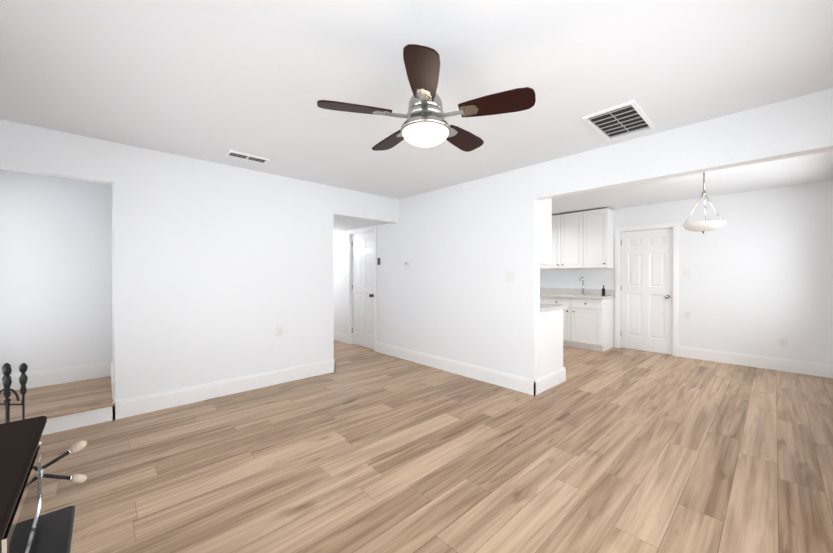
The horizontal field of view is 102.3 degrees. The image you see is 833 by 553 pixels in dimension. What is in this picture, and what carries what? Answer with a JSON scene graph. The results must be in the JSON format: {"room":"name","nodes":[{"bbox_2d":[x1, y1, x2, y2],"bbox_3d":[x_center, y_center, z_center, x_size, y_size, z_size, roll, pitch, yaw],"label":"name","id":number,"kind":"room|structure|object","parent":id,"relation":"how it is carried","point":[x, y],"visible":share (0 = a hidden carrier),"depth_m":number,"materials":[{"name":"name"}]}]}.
{"room":"living room","nodes":[
{"label":"living room","id":0,"kind":"room"},
{"bbox_2d":[0,169,111,375],"bbox_3d":[-3.773,0.037,3.475,1.160,2.440,0.120,0,0,-43],"label":"wall","id":1,"kind":"structure","parent":0,"point":[55,272],"depth_m":3.44,"materials":[{"name":"paint"}]},
{"bbox_2d":[0,362,107,392],"bbox_3d":[-3.778,1.027,3.381,1.020,0.160,0.016,0,0,-43],"label":"baseboard","id":2,"kind":"structure","parent":1,"relation":"attached to","point":[48,377],"depth_m":3.46,"materials":[{"name":"white paint"}]},
{"bbox_2d":[0,376,114,423],"bbox_3d":[-3.395,1.118,2.986,1.040,0.020,1.115,0,0,-43],"label":"floor","id":3,"kind":"structure","parent":0,"point":[57,400],"depth_m":3.02,"materials":[{"name":"laminate"}]},
{"bbox_2d":[112,185,114,378],"bbox_3d":[-3.025,0.037,3.436,0.120,2.440,0.960,0,0,-43],"label":"wall","id":4,"kind":"structure","parent":0,"point":[113,323],"depth_m":3.35,"materials":[{"name":"paint"}]},
{"bbox_2d":[108,361,114,399],"bbox_3d":[-3.034,1.102,3.349,0.016,0.310,1.080,0,0,-43],"label":"baseboard","id":5,"kind":"structure","parent":4,"relation":"attached to","point":[110,364],"depth_m":3.33,"materials":[{"name":"white paint"}]},
{"bbox_2d":[0,119,397,400],"bbox_3d":[-1.889,0.036,3.760,4.300,2.440,0.120,0,0,-43],"label":"wall","id":6,"kind":"structure","parent":0,"point":[222,272],"depth_m":3.43,"materials":[{"name":"paint"}]},
{"bbox_2d":[41,406,112,435],"bbox_3d":[-3.403,1.193,2.995,1.040,0.130,1.092,0,0,-43],"label":"trim","id":7,"kind":"structure","parent":6,"relation":"attached to","point":[73,421],"depth_m":2.79,"materials":[{"name":"white paint"}]},
{"bbox_2d":[113,359,334,419],"bbox_3d":[-1.871,1.176,3.687,2.177,0.160,0.016,0,0,-43],"label":"baseboard","id":8,"kind":"structure","parent":6,"relation":"attached to","point":[128,407],"depth_m":3.46,"materials":[{"name":"white paint"}]},
{"bbox_2d":[277,325,282,335],"bbox_3d":[-1.603,0.636,3.938,0.075,0.118,0.014,0,0,-43],"label":"outlet","id":9,"kind":"object","parent":6,"relation":"attached to","point":[279,330],"visible":1,"depth_m":3.94,"materials":[{"name":"white plastic"}]},
{"bbox_2d":[334,216,387,232],"bbox_3d":[-1.649,-0.880,5.831,1.115,0.060,2.580,0,0,-43],"label":"ceiling","id":10,"kind":"structure","parent":0,"point":[342,224],"depth_m":5.37,"materials":[{"name":"white paint"}]},
{"bbox_2d":[0,0,832,214],"bbox_3d":[-0.060,-1.235,4.180,7.790,0.100,7.560,0,0,-43],"label":"ceiling","id":11,"kind":"structure","parent":0,"point":[215,81],"depth_m":1.97,"materials":[{"name":"white paint"}]},
{"bbox_2d":[225,150,269,164],"bbox_3d":[-1.663,-1.173,3.310,0.370,0.018,0.170,0,0,-43],"label":"ceiling vent","id":12,"kind":"object","parent":11,"relation":"in","point":[245,157],"visible":1,"depth_m":3.30,"materials":[{"name":"white metal"}]},
{"bbox_2d":[317,44,535,151],"bbox_3d":[0.052,-0.936,1.790,1.039,0.483,1.046,0,0,-43],"label":"ceiling fan","id":13,"kind":"object","parent":11,"relation":"hanging from","point":[425,124],"visible":1,"depth_m":1.65,"materials":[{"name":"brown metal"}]},
{"bbox_2d":[582,100,654,140],"bbox_3d":[1.548,-1.170,2.556,0.585,0.018,0.330,0,0,-43],"label":"ceiling vent","id":14,"kind":"object","parent":11,"relation":"in","point":[628,118],"visible":1,"depth_m":2.53,"materials":[{"name":"white metal"}]},
{"bbox_2d":[683,172,725,233],"bbox_3d":[3.101,-0.820,3.620,0.360,0.724,0.360,0,0,-43],"label":"pendant light","id":15,"kind":"object","parent":11,"relation":"hanging from","point":[703,227],"visible":0.96,"depth_m":3.55,"materials":[{"name":"white glass"}]},
{"bbox_2d":[39,340,832,552],"bbox_3d":[-0.060,1.305,4.187,7.790,0.100,7.560,0,0,-43],"label":"floor","id":16,"kind":"structure","parent":0,"point":[361,449],"depth_m":2.24,"materials":[{"name":"laminate"}]},
{"bbox_2d":[0,363,27,422],"bbox_3d":[-2.229,0.868,1.829,0.220,0.787,0.220,0,0,-43],"label":"fireplace tool set","id":17,"kind":"object","parent":16,"relation":"on","point":[6,378],"visible":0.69,"depth_m":1.83,"materials":[{"name":"black metal"}]},
{"bbox_2d":[0,416,86,552],"bbox_3d":[-1.350,0.046,0.853,0.715,2.438,0.820,0,0,-43],"label":"wood stove","id":18,"kind":"object","parent":16,"relation":"on","point":[26,526],"visible":1,"depth_m":1.10,"materials":[{"name":"black metal"}]},
{"bbox_2d":[540,288,543,302],"bbox_3d":[2.237,0.738,6.795,0.621,1.020,0.990,0,0,-43],"label":"base cabinet","id":19,"kind":"object","parent":16,"relation":"on","point":[541,289],"depth_m":6.28,"materials":[{"name":"white paint"}]},
{"bbox_2d":[540,303,566,376],"bbox_3d":[1.412,0.798,4.017,0.621,0.916,0.519,0,0,-43],"label":"base cabinet","id":20,"kind":"object","parent":16,"relation":"on","point":[551,338],"visible":0.25,"depth_m":3.76,"materials":[{"name":"white paint"}]},
{"bbox_2d":[544,288,614,351],"bbox_3d":[2.920,0.740,6.065,0.621,1.020,1.010,0,0,-43],"label":"base cabinet","id":21,"kind":"object","parent":16,"relation":"on","point":[588,319],"depth_m":5.79,"materials":[{"name":"white paint"}]},
{"bbox_2d":[334,88,832,379],"bbox_3d":[0.394,0.034,4.554,0.120,2.440,7.240,0,0,-43],"label":"wall","id":22,"kind":"structure","parent":0,"point":[451,293],"depth_m":3.83,"materials":[{"name":"paint"}]},
{"bbox_2d":[334,332,347,343],"bbox_3d":[-1.701,1.168,6.696,0.016,0.160,1.255,0,0,-43],"label":"baseboard","id":23,"kind":"structure","parent":22,"relation":"attached to","point":[340,337],"depth_m":6.41,"materials":[{"name":"white paint"}]},
{"bbox_2d":[348,226,376,351],"bbox_3d":[-0.928,0.200,5.954,0.138,2.100,0.880,0,0,-43],"label":"door frame","id":24,"kind":"structure","parent":22,"relation":"attached to","point":[372,228],"depth_m":6.07,"materials":[{"name":"white paint"}]},
{"bbox_2d":[352,231,373,348],"bbox_3d":[-0.956,0.235,5.931,0.110,2.018,0.734,0,0,-43],"label":"hall door","id":25,"kind":"structure","parent":22,"relation":"in","point":[363,289],"depth_m":5.94,"materials":[{"name":"white paint"}]},
{"bbox_2d":[404,261,408,268],"bbox_3d":[-0.150,-0.168,5.030,0.022,0.120,0.100,0,0,-43],"label":"thermostat","id":26,"kind":"object","parent":22,"relation":"attached to","point":[406,264],"visible":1,"depth_m":5.01,"materials":[{"name":"white plastic"}]},
{"bbox_2d":[376,342,535,395],"bbox_3d":[0.292,1.174,4.567,0.016,0.160,2.817,0,0,-43],"label":"baseboard","id":27,"kind":"structure","parent":22,"relation":"attached to","point":[521,384],"depth_m":4.22,"materials":[{"name":"white paint"}]},
{"bbox_2d":[505,271,514,280],"bbox_3d":[1.050,-0.004,3.758,0.008,0.118,0.124,0,0,-43],"label":"light switch","id":28,"kind":"object","parent":22,"relation":"attached to","point":[509,275],"visible":1,"depth_m":3.75,"materials":[{"name":"white plastic"}]},
{"bbox_2d":[540,198,551,263],"bbox_3d":[1.281,-0.652,3.937,0.326,1.016,0.478,0,0,-43],"label":"upper cabinet","id":29,"kind":"object","parent":22,"relation":"attached to","point":[545,231],"visible":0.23,"depth_m":3.74,"materials":[{"name":"white paint"}]},
{"bbox_2d":[536,367,565,394],"bbox_3d":[1.532,1.176,3.810,0.720,0.160,0.016,0,0,-43],"label":"baseboard","id":30,"kind":"structure","parent":22,"relation":"attached to","point":[550,380],"depth_m":3.78,"materials":[{"name":"white paint"}]},
{"bbox_2d":[540,181,832,364],"bbox_3d":[3.648,0.030,5.833,0.120,2.440,4.660,0,0,-43],"label":"wall","id":31,"kind":"structure","parent":0,"point":[758,265],"depth_m":4.66,"materials":[{"name":"paint"}]},
{"bbox_2d":[540,212,583,267],"bbox_3d":[2.818,-0.659,6.386,0.326,1.016,0.792,0,0,-43],"label":"upper cabinet","id":32,"kind":"object","parent":31,"relation":"attached to","point":[583,239],"depth_m":6.19,"materials":[{"name":"white paint"}]},
{"bbox_2d":[584,208,613,267],"bbox_3d":[3.224,-0.658,5.952,0.326,1.016,0.396,0,0,-43],"label":"upper cabinet","id":33,"kind":"object","parent":31,"relation":"attached to","point":[599,223],"depth_m":5.82,"materials":[{"name":"white paint"}]},
{"bbox_2d":[615,222,677,355],"bbox_3d":[3.840,0.201,5.616,0.138,2.100,0.880,0,0,-43],"label":"door frame","id":34,"kind":"structure","parent":31,"relation":"attached to","point":[674,226],"depth_m":5.56,"materials":[{"name":"white paint"}]},
{"bbox_2d":[621,228,672,354],"bbox_3d":[3.812,0.236,5.593,0.110,2.018,0.734,0,0,-43],"label":"kitchen door","id":35,"kind":"structure","parent":31,"relation":"in","point":[646,288],"depth_m":5.59,"materials":[{"name":"white paint"}]},
{"bbox_2d":[683,270,688,276],"bbox_3d":[4.168,-0.048,5.183,0.008,0.118,0.075,0,0,-43],"label":"light switch","id":36,"kind":"object","parent":31,"relation":"attached to","point":[685,273],"visible":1,"depth_m":5.18,"materials":[{"name":"white plastic"}]},
{"bbox_2d":[685,311,690,318],"bbox_3d":[4.180,0.592,5.169,0.014,0.118,0.075,0,0,-43],"label":"electrical outlet","id":37,"kind":"object","parent":31,"relation":"attached to","point":[687,314],"visible":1,"depth_m":5.17,"materials":[{"name":"white plastic"}]},
{"bbox_2d":[678,346,832,377],"bbox_3d":[4.630,1.174,4.688,0.016,0.160,1.560,0,0,-43],"label":"baseboard","id":38,"kind":"structure","parent":31,"relation":"attached to","point":[801,367],"depth_m":4.60,"materials":[{"name":"white paint"}]},
{"bbox_2d":[779,338,786,346],"bbox_3d":[4.857,0.874,4.447,0.014,0.118,0.075,0,0,-43],"label":"electrical outlet","id":39,"kind":"object","parent":31,"relation":"attached to","point":[782,342],"visible":1,"depth_m":4.45,"materials":[{"name":"white plastic"}]}
]}

